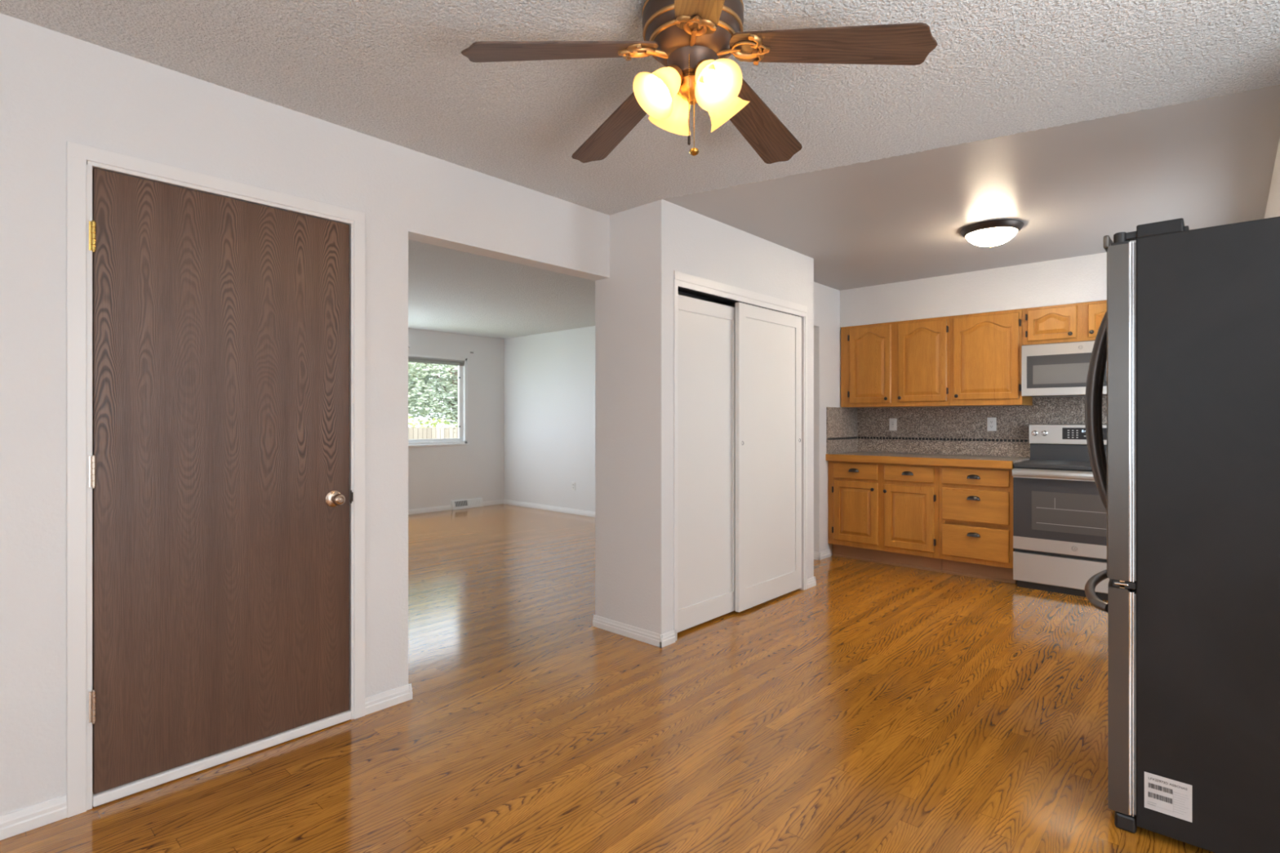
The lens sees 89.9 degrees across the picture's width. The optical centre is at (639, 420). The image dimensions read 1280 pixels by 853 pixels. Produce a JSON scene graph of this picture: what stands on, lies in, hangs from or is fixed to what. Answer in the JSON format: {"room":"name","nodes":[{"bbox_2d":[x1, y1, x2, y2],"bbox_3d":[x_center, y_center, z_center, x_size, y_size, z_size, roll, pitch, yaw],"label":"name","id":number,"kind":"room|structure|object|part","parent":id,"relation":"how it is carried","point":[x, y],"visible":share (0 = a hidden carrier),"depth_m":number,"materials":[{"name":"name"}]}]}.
{"room":"kitchen","nodes":[
{"label":"kitchen","id":0,"kind":"room"},
{"bbox_2d":[0,13,609,816],"bbox_3d":[-1.828,0.015,2.047,0.120,2.440,4.760,0,0,42],"label":"wall","id":1,"kind":"structure","parent":0,"point":[56,88],"depth_m":2.13,"materials":[{"name":"paint"}]},
{"bbox_2d":[0,795,66,840],"bbox_3d":[-2.550,1.201,1.157,0.013,0.066,2.272,0,0,42],"label":"baseboard","id":2,"kind":"structure","parent":1,"relation":"attached to","point":[20,821],"depth_m":1.94,"materials":[{"name":"white paint"}]},
{"bbox_2d":[66,141,364,817],"bbox_3d":[-1.512,0.184,2.381,0.136,2.102,0.934,0,0,42],"label":"trim","id":3,"kind":"structure","parent":1,"relation":"attached to","point":[81,159],"depth_m":2.02,"materials":[{"name":"white paint"}]},
{"bbox_2d":[88,168,353,806],"bbox_3d":[-1.459,0.213,2.334,0.110,2.036,0.833,0,0,42],"label":"door","id":4,"kind":"structure","parent":1,"relation":"in","point":[219,463],"depth_m":2.29,"materials":[{"name":"brown wood"}]},
{"bbox_3d":[-1.214,0.318,2.574,0.072,0.066,0.066,0,0,42],"label":"knob","id":5,"kind":"part","parent":4,"relation":"part of","materials":[{"name":"gold metal"}]},
{"bbox_3d":[-1.188,0.316,2.644,0.011,0.054,0.007,0,0,-25],"label":"strike plate","id":6,"kind":"part","parent":4,"relation":"part of","materials":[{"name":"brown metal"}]},
{"bbox_2d":[364,683,412,715],"bbox_3d":[-1.128,1.201,2.804,0.133,0.066,0.214,0,0,42],"label":"baseboard","id":7,"kind":"structure","parent":1,"relation":"attached to","point":[389,698],"depth_m":2.76,"materials":[{"name":"white paint"}]},
{"bbox_2d":[408,328,503,509],"bbox_3d":[-3.556,0.015,7.882,0.120,2.440,4.450,0,0,42],"label":"wall","id":8,"kind":"structure","parent":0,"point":[438,475],"depth_m":9.06,"materials":[{"name":"paint"}]},
{"bbox_2d":[408,356,464,365],"bbox_3d":[-3.392,-0.797,8.017,0.030,0.072,2.710,0,0,42],"label":"window blind","id":9,"kind":"object","parent":8,"relation":"attached to","point":[431,361],"visible":0.37,"depth_m":8.68,"materials":[{"name":"grey plastic"}]},
{"bbox_2d":[408,354,468,447],"bbox_3d":[-3.404,-0.258,8.028,0.128,1.215,2.820,0,0,42],"label":"window","id":10,"kind":"structure","parent":8,"relation":"attached to","point":[462,370],"depth_m":9.00,"materials":[{"name":"white plastic"}]},
{"bbox_3d":[-3.370,0.338,7.998,0.038,0.024,2.820,0,0,42],"label":"sill","id":11,"kind":"part","parent":10,"relation":"part of","materials":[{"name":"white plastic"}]},
{"bbox_2d":[408,499,503,515],"bbox_3d":[-3.473,1.201,7.875,0.013,0.066,4.350,0,0,42],"label":"baseboard","id":12,"kind":"structure","parent":8,"relation":"attached to","point":[422,510],"depth_m":8.69,"materials":[{"name":"white paint"}]},
{"bbox_2d":[451,497,483,510],"bbox_3d":[-2.417,1.173,9.002,0.052,0.120,0.490,0,0,42],"label":"floor register","id":13,"kind":"object","parent":8,"relation":"attached to","point":[477,502],"visible":1,"depth_m":8.98,"materials":[{"name":"white plastic"}]},
{"bbox_2d":[503,325,595,511],"bbox_3d":[-0.128,0.015,7.848,5.230,2.440,0.120,0,0,42],"label":"wall","id":14,"kind":"structure","parent":0,"point":[549,377],"depth_m":8.76,"materials":[{"name":"paint"}]},
{"bbox_2d":[503,498,595,517],"bbox_3d":[-0.129,1.201,7.758,5.110,0.066,0.013,0,0,42],"label":"baseboard","id":15,"kind":"structure","parent":14,"relation":"attached to","point":[562,509],"depth_m":8.74,"materials":[{"name":"white paint"}]},
{"bbox_2d":[571,481,575,490],"bbox_3d":[-0.877,0.869,8.444,0.070,0.115,0.010,0,0,42],"label":"electrical outlet","id":16,"kind":"object","parent":14,"relation":"attached to","point":[573,483],"visible":1,"depth_m":8.44,"materials":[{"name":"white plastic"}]},
{"bbox_2d":[0,503,1214,852],"bbox_3d":[-0.797,1.275,3.503,10.100,0.080,8.300,0,0,42],"label":"floor","id":17,"kind":"structure","parent":0,"point":[871,707],"depth_m":2.54,"materials":[{"name":"brown wood"}]},
{"bbox_2d":[828,460,942,572],"bbox_3d":[2.232,0.799,5.671,0.946,0.871,0.644,0,0,42],"label":"base cabinet","id":18,"kind":"object","parent":17,"relation":"on","point":[879,513],"visible":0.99,"depth_m":5.45,"materials":[{"name":"brown wood"}]},
{"bbox_3d":[1.859,0.437,5.598,0.096,0.034,0.027,0,0,42],"label":"cup pull","id":19,"kind":"part","parent":18,"relation":"part of","materials":[{"name":"grey metal"}]},
{"bbox_3d":[1.879,0.447,5.609,0.405,0.133,0.018,0,0,42],"label":"drawer","id":20,"kind":"part","parent":18,"relation":"part of","materials":[{"name":"brown wood"}]},
{"bbox_3d":[1.882,0.801,5.607,0.400,0.530,0.018,0,0,42],"label":"door","id":21,"kind":"part","parent":18,"relation":"part of","materials":[{"name":"brown wood"}]},
{"bbox_3d":[2.200,0.438,5.287,0.096,0.034,0.027,0,0,42],"label":"cup pull","id":22,"kind":"part","parent":18,"relation":"part of","materials":[{"name":"grey metal"}]},
{"bbox_3d":[2.219,0.445,5.300,0.400,0.126,0.018,0,0,42],"label":"drawer","id":23,"kind":"part","parent":18,"relation":"part of","materials":[{"name":"brown wood"}]},
{"bbox_3d":[2.219,0.805,5.299,0.399,0.525,0.018,0,0,42],"label":"door","id":24,"kind":"part","parent":18,"relation":"part of","materials":[{"name":"brown wood"}]},
{"bbox_2d":[826,451,1030,469],"bbox_3d":[2.433,0.334,5.498,1.479,0.059,0.657,0,0,42],"label":"countertop","id":25,"kind":"structure","parent":18,"relation":"on","point":[975,461],"depth_m":5.25,"materials":[{"name":"laminate"}]},
{"bbox_2d":[938,466,1016,583],"bbox_3d":[2.778,0.799,5.174,0.528,0.871,0.641,0,0,42],"label":"base cabinet","id":26,"kind":"object","parent":17,"relation":"on","point":[975,504],"visible":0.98,"depth_m":4.96,"materials":[{"name":"brown wood"}]},
{"bbox_3d":[2.569,0.885,4.949,0.096,0.034,0.027,0,0,42],"label":"cup pull","id":27,"kind":"part","parent":26,"relation":"part of","materials":[{"name":"grey metal"}]},
{"bbox_3d":[2.569,0.602,4.949,0.096,0.034,0.027,0,0,42],"label":"cup pull","id":28,"kind":"part","parent":26,"relation":"part of","materials":[{"name":"grey metal"}]},
{"bbox_3d":[2.569,0.438,4.949,0.096,0.034,0.027,0,0,42],"label":"cup pull","id":29,"kind":"part","parent":26,"relation":"part of","materials":[{"name":"grey metal"}]},
{"bbox_3d":[2.588,0.949,4.962,0.477,0.248,0.018,0,0,42],"label":"drawer","id":30,"kind":"part","parent":26,"relation":"part of","materials":[{"name":"brown wood"}]},
{"bbox_3d":[2.588,0.663,4.962,0.477,0.251,0.018,0,0,42],"label":"drawer","id":31,"kind":"part","parent":26,"relation":"part of","materials":[{"name":"brown wood"}]},
{"bbox_3d":[2.588,0.442,4.962,0.477,0.127,0.018,0,0,42],"label":"drawer","id":32,"kind":"part","parent":26,"relation":"part of","materials":[{"name":"brown wood"}]},
{"bbox_2d":[1012,423,1109,599],"bbox_3d":[3.246,0.633,4.720,0.766,1.203,0.675,0,0,42],"label":"range","id":33,"kind":"object","parent":17,"relation":"on","point":[1060,513],"visible":0.65,"depth_m":4.60,"materials":[{"name":"grey metal"}]},
{"bbox_3d":[3.144,0.105,5.118,0.042,0.042,0.031,0,0,42],"label":"knob","id":34,"kind":"part","parent":33,"relation":"part of","materials":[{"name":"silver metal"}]},
{"bbox_3d":[3.194,0.105,5.072,0.042,0.042,0.031,0,0,42],"label":"knob","id":35,"kind":"part","parent":33,"relation":"part of","materials":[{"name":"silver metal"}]},
{"bbox_2d":[1013,459,1092,471],"bbox_3d":[3.252,0.334,4.726,0.758,0.034,0.605,0,0,42],"label":"cooktop","id":36,"kind":"object","parent":33,"relation":"in","point":[1030,464],"depth_m":4.67,"materials":[{"name":"black glass"}]},
{"bbox_3d":[3.032,0.388,4.485,0.758,0.050,0.039,0,0,42],"label":"handle","id":37,"kind":"part","parent":33,"relation":"part of","materials":[{"name":"silver metal"}]},
{"bbox_3d":[3.056,0.653,4.511,0.758,0.593,0.034,0,0,42],"label":"oven door","id":38,"kind":"part","parent":33,"relation":"part of","materials":[{"name":"silver metal"}]},
{"bbox_3d":[3.043,0.640,4.497,0.756,0.434,0.003,0,0,42],"label":"oven glass","id":39,"kind":"part","parent":33,"relation":"part of","materials":[{"name":"grey glass"}]},
{"bbox_2d":[1014,467,1106,593],"bbox_3d":[3.262,0.762,4.737,0.754,0.855,0.575,0,0,42],"label":"oven","id":40,"kind":"object","parent":33,"relation":"in","point":[1020,582],"depth_m":4.60,"materials":[{"name":"grey metal"}]},
{"bbox_3d":[3.055,1.078,4.511,0.758,0.210,0.033,0,0,42],"label":"storage drawer","id":41,"kind":"part","parent":33,"relation":"part of","materials":[{"name":"silver metal"}]},
{"bbox_2d":[1084,216,1279,852],"bbox_3d":[1.957,0.328,2.075,0.847,1.814,0.906,0,0,42],"label":"refrigerator","id":42,"kind":"object","parent":17,"relation":"on","point":[1188,336],"visible":1,"depth_m":1.82,"materials":[{"name":"black metal"}]},
{"bbox_3d":[1.650,-0.033,2.281,0.116,0.793,0.042,0,0,42],"label":"handle","id":43,"kind":"part","parent":42,"relation":"part of","materials":[{"name":"grey metal"}]},
{"bbox_3d":[1.688,0.595,2.321,0.112,0.030,0.727,0,0,42],"label":"handle","id":44,"kind":"part","parent":42,"relation":"part of","materials":[{"name":"grey metal"}]},
{"bbox_3d":[1.724,-0.033,2.362,0.116,0.793,0.042,0,0,42],"label":"handle","id":45,"kind":"part","parent":42,"relation":"part of","materials":[{"name":"grey metal"}]},
{"bbox_3d":[1.588,-0.024,2.105,0.064,1.014,0.448,0,0,42],"label":"door","id":46,"kind":"part","parent":42,"relation":"part of","materials":[{"name":"grey metal"}]},
{"bbox_3d":[1.741,0.845,2.273,0.064,0.676,0.903,0,0,42],"label":"freezer drawer","id":47,"kind":"part","parent":42,"relation":"part of","materials":[{"name":"grey metal"}]},
{"bbox_3d":[1.615,-0.025,2.079,0.012,1.016,0.448,0,0,42],"label":"edge trim","id":48,"kind":"part","parent":42,"relation":"part of","materials":[{"name":"silver metal"}]},
{"bbox_3d":[1.769,0.847,2.247,0.012,0.667,0.904,0,0,42],"label":"edge trim","id":49,"kind":"part","parent":42,"relation":"part of","materials":[{"name":"silver metal"}]},
{"bbox_2d":[1147,791,1188,814],"bbox_3d":[1.526,1.099,1.855,0.092,0.058,0.001,0,0,42],"label":"label","id":50,"kind":"object","parent":42,"relation":"attached to","point":[1163,802],"depth_m":1.85,"materials":[{"name":"white paper"}]},
{"bbox_2d":[0,0,1279,338],"bbox_3d":[-0.797,-1.233,3.503,10.100,0.064,8.300,0,0,42],"label":"ceiling","id":51,"kind":"structure","parent":0,"point":[397,72],"depth_m":2.53,"materials":[{"name":"white paint"}]},
{"bbox_2d":[461,0,937,164],"bbox_3d":[0.170,-0.981,1.910,1.233,0.438,1.210,0,0,42],"label":"ceiling fan","id":52,"kind":"object","parent":51,"relation":"hanging from","point":[695,40],"visible":1,"depth_m":1.79,"materials":[{"name":"brown wood"}]},
{"bbox_3d":[-0.211,-1.014,1.761,0.549,0.006,0.146,-11,14,-16],"label":"blade","id":53,"kind":"part","parent":52,"relation":"part of","materials":[{"name":"brown wood"}]},
{"bbox_3d":[-0.060,-1.014,2.181,0.146,0.006,0.549,-13,-3,-36],"label":"blade","id":54,"kind":"part","parent":52,"relation":"part of","materials":[{"name":"brown wood"}]},
{"bbox_3d":[0.046,-0.933,1.818,0.136,0.140,0.139,0,0,42],"label":"lamp shade","id":55,"kind":"part","parent":52,"relation":"part of","materials":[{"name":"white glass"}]},
{"bbox_3d":[0.067,-0.953,1.825,0.045,0.064,0.061,0,0,42],"label":"bulb","id":56,"kind":"part","parent":52,"relation":"part of","materials":[{"name":"white glass"}]},
{"bbox_3d":[0.103,-0.933,1.975,0.139,0.140,0.136,0,0,42],"label":"lamp shade","id":57,"kind":"part","parent":52,"relation":"part of","materials":[{"name":"yellow glass"}]},
{"bbox_2d":[668,64,683,84],"bbox_3d":[0.101,-0.986,1.844,0.060,0.052,0.068,0,0,42],"label":"socket","id":58,"kind":"object","parent":52,"relation":"attached to","point":[677,70],"depth_m":1.81,"materials":[{"name":"white glass"}]},
{"bbox_3d":[0.138,-0.921,1.804,0.003,0.242,0.004,0,0,42],"label":"pull chain","id":59,"kind":"part","parent":52,"relation":"part of","materials":[{"name":"gold metal"}]},
{"bbox_3d":[0.156,-0.856,1.848,0.003,0.142,0.004,0,0,42],"label":"pull chain","id":60,"kind":"part","parent":52,"relation":"part of","materials":[{"name":"gold metal"}]},
{"bbox_3d":[0.142,-1.014,1.489,0.146,0.006,0.549,11,10,0],"label":"blade","id":61,"kind":"part","parent":52,"relation":"part of","materials":[{"name":"brown wood"}]},
{"bbox_2d":[694,59,715,82],"bbox_3d":[0.177,-0.986,1.816,0.069,0.052,0.060,0,0,42],"label":"socket","id":62,"kind":"object","parent":52,"relation":"attached to","point":[698,63],"depth_m":1.80,"materials":[{"name":"white glass"}]},
{"bbox_3d":[0.196,-0.953,1.782,0.061,0.064,0.045,0,0,42],"label":"bulb","id":63,"kind":"part","parent":52,"relation":"part of","materials":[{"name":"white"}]},
{"bbox_3d":[0.203,-0.933,1.761,0.139,0.140,0.136,0,0,42],"label":"lamp shade","id":64,"kind":"part","parent":52,"relation":"part of","materials":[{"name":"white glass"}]},
{"bbox_3d":[0.261,-0.933,1.918,0.136,0.140,0.139,0,0,42],"label":"lamp shade","id":65,"kind":"part","parent":52,"relation":"part of","materials":[{"name":"yellow glass"}]},
{"bbox_3d":[0.385,-1.014,2.168,0.146,0.006,0.549,-13,-18,35],"label":"blade","id":66,"kind":"part","parent":52,"relation":"part of","materials":[{"name":"brown wood"}]},
{"bbox_3d":[0.510,-1.014,1.740,0.549,0.006,0.146,11,-7,19],"label":"blade","id":67,"kind":"part","parent":52,"relation":"part of","materials":[{"name":"brown wood"}]},
{"bbox_2d":[960,219,1023,248],"bbox_3d":[2.202,-1.142,4.022,0.352,0.126,0.352,0,0,42],"label":"ceiling light","id":68,"kind":"object","parent":51,"relation":"attached to","point":[990,233],"visible":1,"depth_m":3.93,"materials":[{"name":"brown glass"}]},
{"bbox_2d":[595,199,813,640],"bbox_3d":[0.514,0.015,4.316,0.520,2.440,1.750,0,0,42],"label":"wall","id":69,"kind":"structure","parent":0,"point":[651,242],"depth_m":3.68,"materials":[{"name":"paint"}]},
{"bbox_2d":[592,614,675,648],"bbox_3d":[-0.043,1.201,3.703,0.543,0.066,0.118,0,0,42],"label":"baseboard","id":70,"kind":"structure","parent":69,"relation":"attached to","point":[663,640],"depth_m":3.61,"materials":[{"name":"white paint"}]},
{"bbox_2d":[677,294,735,632],"bbox_3d":[0.399,0.248,3.897,0.030,1.937,0.705,0,0,42],"label":"door","id":71,"kind":"structure","parent":69,"relation":"in","point":[706,329],"depth_m":3.90,"materials":[{"name":"white paint"}]},
{"bbox_2d":[678,286,799,316],"bbox_3d":[0.654,-0.759,4.173,0.060,0.012,1.445,0,0,42],"label":"door track","id":72,"kind":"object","parent":69,"relation":"attached to","point":[680,289],"depth_m":3.93,"materials":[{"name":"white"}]},
{"bbox_2d":[673,271,807,639],"bbox_3d":[0.672,0.202,4.161,0.102,2.066,1.522,0,0,42],"label":"trim","id":73,"kind":"structure","parent":69,"relation":"attached to","point":[683,280],"depth_m":3.90,"materials":[{"name":"white paint"}]},
{"bbox_2d":[735,302,801,612],"bbox_3d":[0.891,0.235,4.373,0.032,1.964,0.811,0,0,42],"label":"door","id":74,"kind":"structure","parent":69,"relation":"in","point":[768,342],"depth_m":4.32,"materials":[{"name":"white paint"}]},
{"bbox_2d":[807,576,816,588],"bbox_3d":[1.142,1.201,4.854,0.343,0.066,0.136,0,0,42],"label":"baseboard","id":75,"kind":"structure","parent":69,"relation":"attached to","point":[811,582],"depth_m":4.74,"materials":[{"name":"white paint"}]},
{"bbox_2d":[813,281,855,555],"bbox_3d":[1.517,0.015,5.682,0.120,2.440,1.620,0,0,42],"label":"wall","id":76,"kind":"structure","parent":0,"point":[827,329],"depth_m":5.73,"materials":[{"name":"paint"}]},
{"bbox_2d":[813,549,831,559],"bbox_3d":[1.605,1.201,5.769,0.133,0.066,0.213,0,0,42],"label":"baseboard","id":77,"kind":"structure","parent":76,"relation":"attached to","point":[826,553],"depth_m":5.69,"materials":[{"name":"white paint"}]},
{"bbox_2d":[861,395,1106,457],"bbox_3d":[3.312,0.015,5.223,3.390,2.440,0.120,0,0,42],"label":"wall","id":78,"kind":"structure","parent":0,"point":[1103,395],"depth_m":5.48,"materials":[{"name":"paint"}]},
{"bbox_2d":[840,316,957,408],"bbox_3d":[2.321,-0.490,5.755,0.948,0.742,0.404,0,0,42],"label":"upper cabinet","id":79,"kind":"object","parent":78,"relation":"attached to","point":[903,363],"visible":1,"depth_m":5.62,"materials":[{"name":"brown wood"}]},
{"bbox_3d":[2.066,-0.495,5.767,0.380,0.688,0.018,0,0,42],"label":"door","id":80,"kind":"part","parent":79,"relation":"part of","materials":[{"name":"brown wood"}]},
{"bbox_3d":[2.399,-0.498,5.463,0.399,0.682,0.018,0,0,42],"label":"door","id":81,"kind":"part","parent":79,"relation":"part of","materials":[{"name":"brown wood"}]},
{"bbox_2d":[826,395,1106,457],"bbox_3d":[3.051,0.059,4.944,3.140,0.488,0.642,0,0,42],"label":"backsplash","id":82,"kind":"structure","parent":78,"relation":"attached to","point":[945,430],"depth_m":5.66,"materials":[{"name":"stone"}]},
{"bbox_2d":[888,417,897,431],"bbox_3d":[2.360,0.041,5.985,0.070,0.115,0.010,0,0,42],"label":"electrical outlet","id":83,"kind":"object","parent":82,"relation":"attached to","point":[892,421],"visible":1,"depth_m":5.98,"materials":[{"name":"white plastic"}]},
{"bbox_2d":[891,421,894,428],"bbox_3d":[2.358,0.041,5.984,0.034,0.068,0.003,0,0,42],"label":"receptacle","id":84,"kind":"object","parent":83,"relation":"attached to","point":[892,422],"depth_m":5.98,"materials":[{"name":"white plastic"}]},
{"bbox_2d":[986,417,996,431],"bbox_3d":[2.974,0.035,5.425,0.070,0.115,0.010,0,0,42],"label":"electrical outlet","id":85,"kind":"object","parent":82,"relation":"attached to","point":[991,421],"visible":1,"depth_m":5.42,"materials":[{"name":"white plastic"}]},
{"bbox_2d":[989,420,993,428],"bbox_3d":[2.972,0.035,5.424,0.033,0.067,0.005,0,0,42],"label":"receptacle","id":86,"kind":"object","parent":85,"relation":"attached to","point":[991,422],"depth_m":5.42,"materials":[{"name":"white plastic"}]},
{"bbox_2d":[949,308,1032,406],"bbox_3d":[2.867,-0.490,5.257,0.527,0.742,0.404,0,0,42],"label":"upper cabinet","id":87,"kind":"object","parent":78,"relation":"attached to","point":[985,348],"visible":0.99,"depth_m":5.12,"materials":[{"name":"brown wood"}]},
{"bbox_2d":[1022,300,1106,345],"bbox_3d":[3.343,-0.721,4.822,0.760,0.282,0.404,0,0,42],"label":"upper cabinet","id":88,"kind":"object","parent":78,"relation":"attached to","point":[1078,322],"visible":0.66,"depth_m":4.77,"materials":[{"name":"brown wood"}]},
{"bbox_3d":[3.097,-0.725,4.826,0.316,0.240,0.018,0,0,42],"label":"door","id":89,"kind":"part","parent":88,"relation":"part of","materials":[{"name":"brown wood"}]},
{"bbox_2d":[1021,340,1106,396],"bbox_3d":[3.329,-0.380,4.805,0.756,0.396,0.444,0,0,42],"label":"microwave","id":90,"kind":"object","parent":88,"relation":"attached to","point":[1053,369],"visible":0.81,"depth_m":4.77,"materials":[{"name":"silver metal"}]},
{"bbox_3d":[3.148,-0.364,4.727,0.522,0.245,0.002,0,0,42],"label":"door glass","id":91,"kind":"part","parent":90,"relation":"part of","materials":[{"name":"grey glass"}]},
{"bbox_3d":[3.380,-0.725,4.567,0.316,0.240,0.018,0,0,42],"label":"door","id":92,"kind":"part","parent":88,"relation":"part of","materials":[{"name":"brown wood"}]},
{"bbox_2d":[840,137,1279,327],"bbox_3d":[2.385,-1.034,4.207,3.150,0.342,2.630,0,0,42],"label":"wall","id":93,"kind":"structure","parent":0,"point":[1082,278],"depth_m":5.12,"materials":[{"name":"paint"}]},
{"label":"outside","id":94,"kind":"structure","parent":0,"visible":0},
{"bbox_3d":[-10.385,1.960,24.371,31.800,0.050,46.000,0,0,42],"label":"lawn","id":95,"kind":"structure","parent":94,"visible":0},
{"bbox_2d":[408,360,457,433],"bbox_3d":[-4.165,-0.023,14.260,5.154,3.922,4.161,0,0,-31],"label":"tree","id":96,"kind":"object","parent":95,"relation":"on","point":[423,372],"visible":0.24,"depth_m":13.21,"materials":[{"name":"green plant"}]},
{"bbox_2d":[408,426,457,439],"bbox_3d":[-5.154,1.067,19.615,0.060,1.735,18.027,0,0,42],"label":"fence","id":97,"kind":"object","parent":95,"relation":"on","point":[428,433],"visible":0.05,"depth_m":18.61,"materials":[{"name":"white wood"}]},
{"bbox_2d":[408,412,457,427],"bbox_3d":[-6.081,0.701,20.453,2.330,2.490,10.194,0,0,42],"label":"shrub","id":98,"kind":"object","parent":95,"relation":"on","point":[433,420],"visible":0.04,"depth_m":19.79,"materials":[{"name":"green plant"}]}
]}

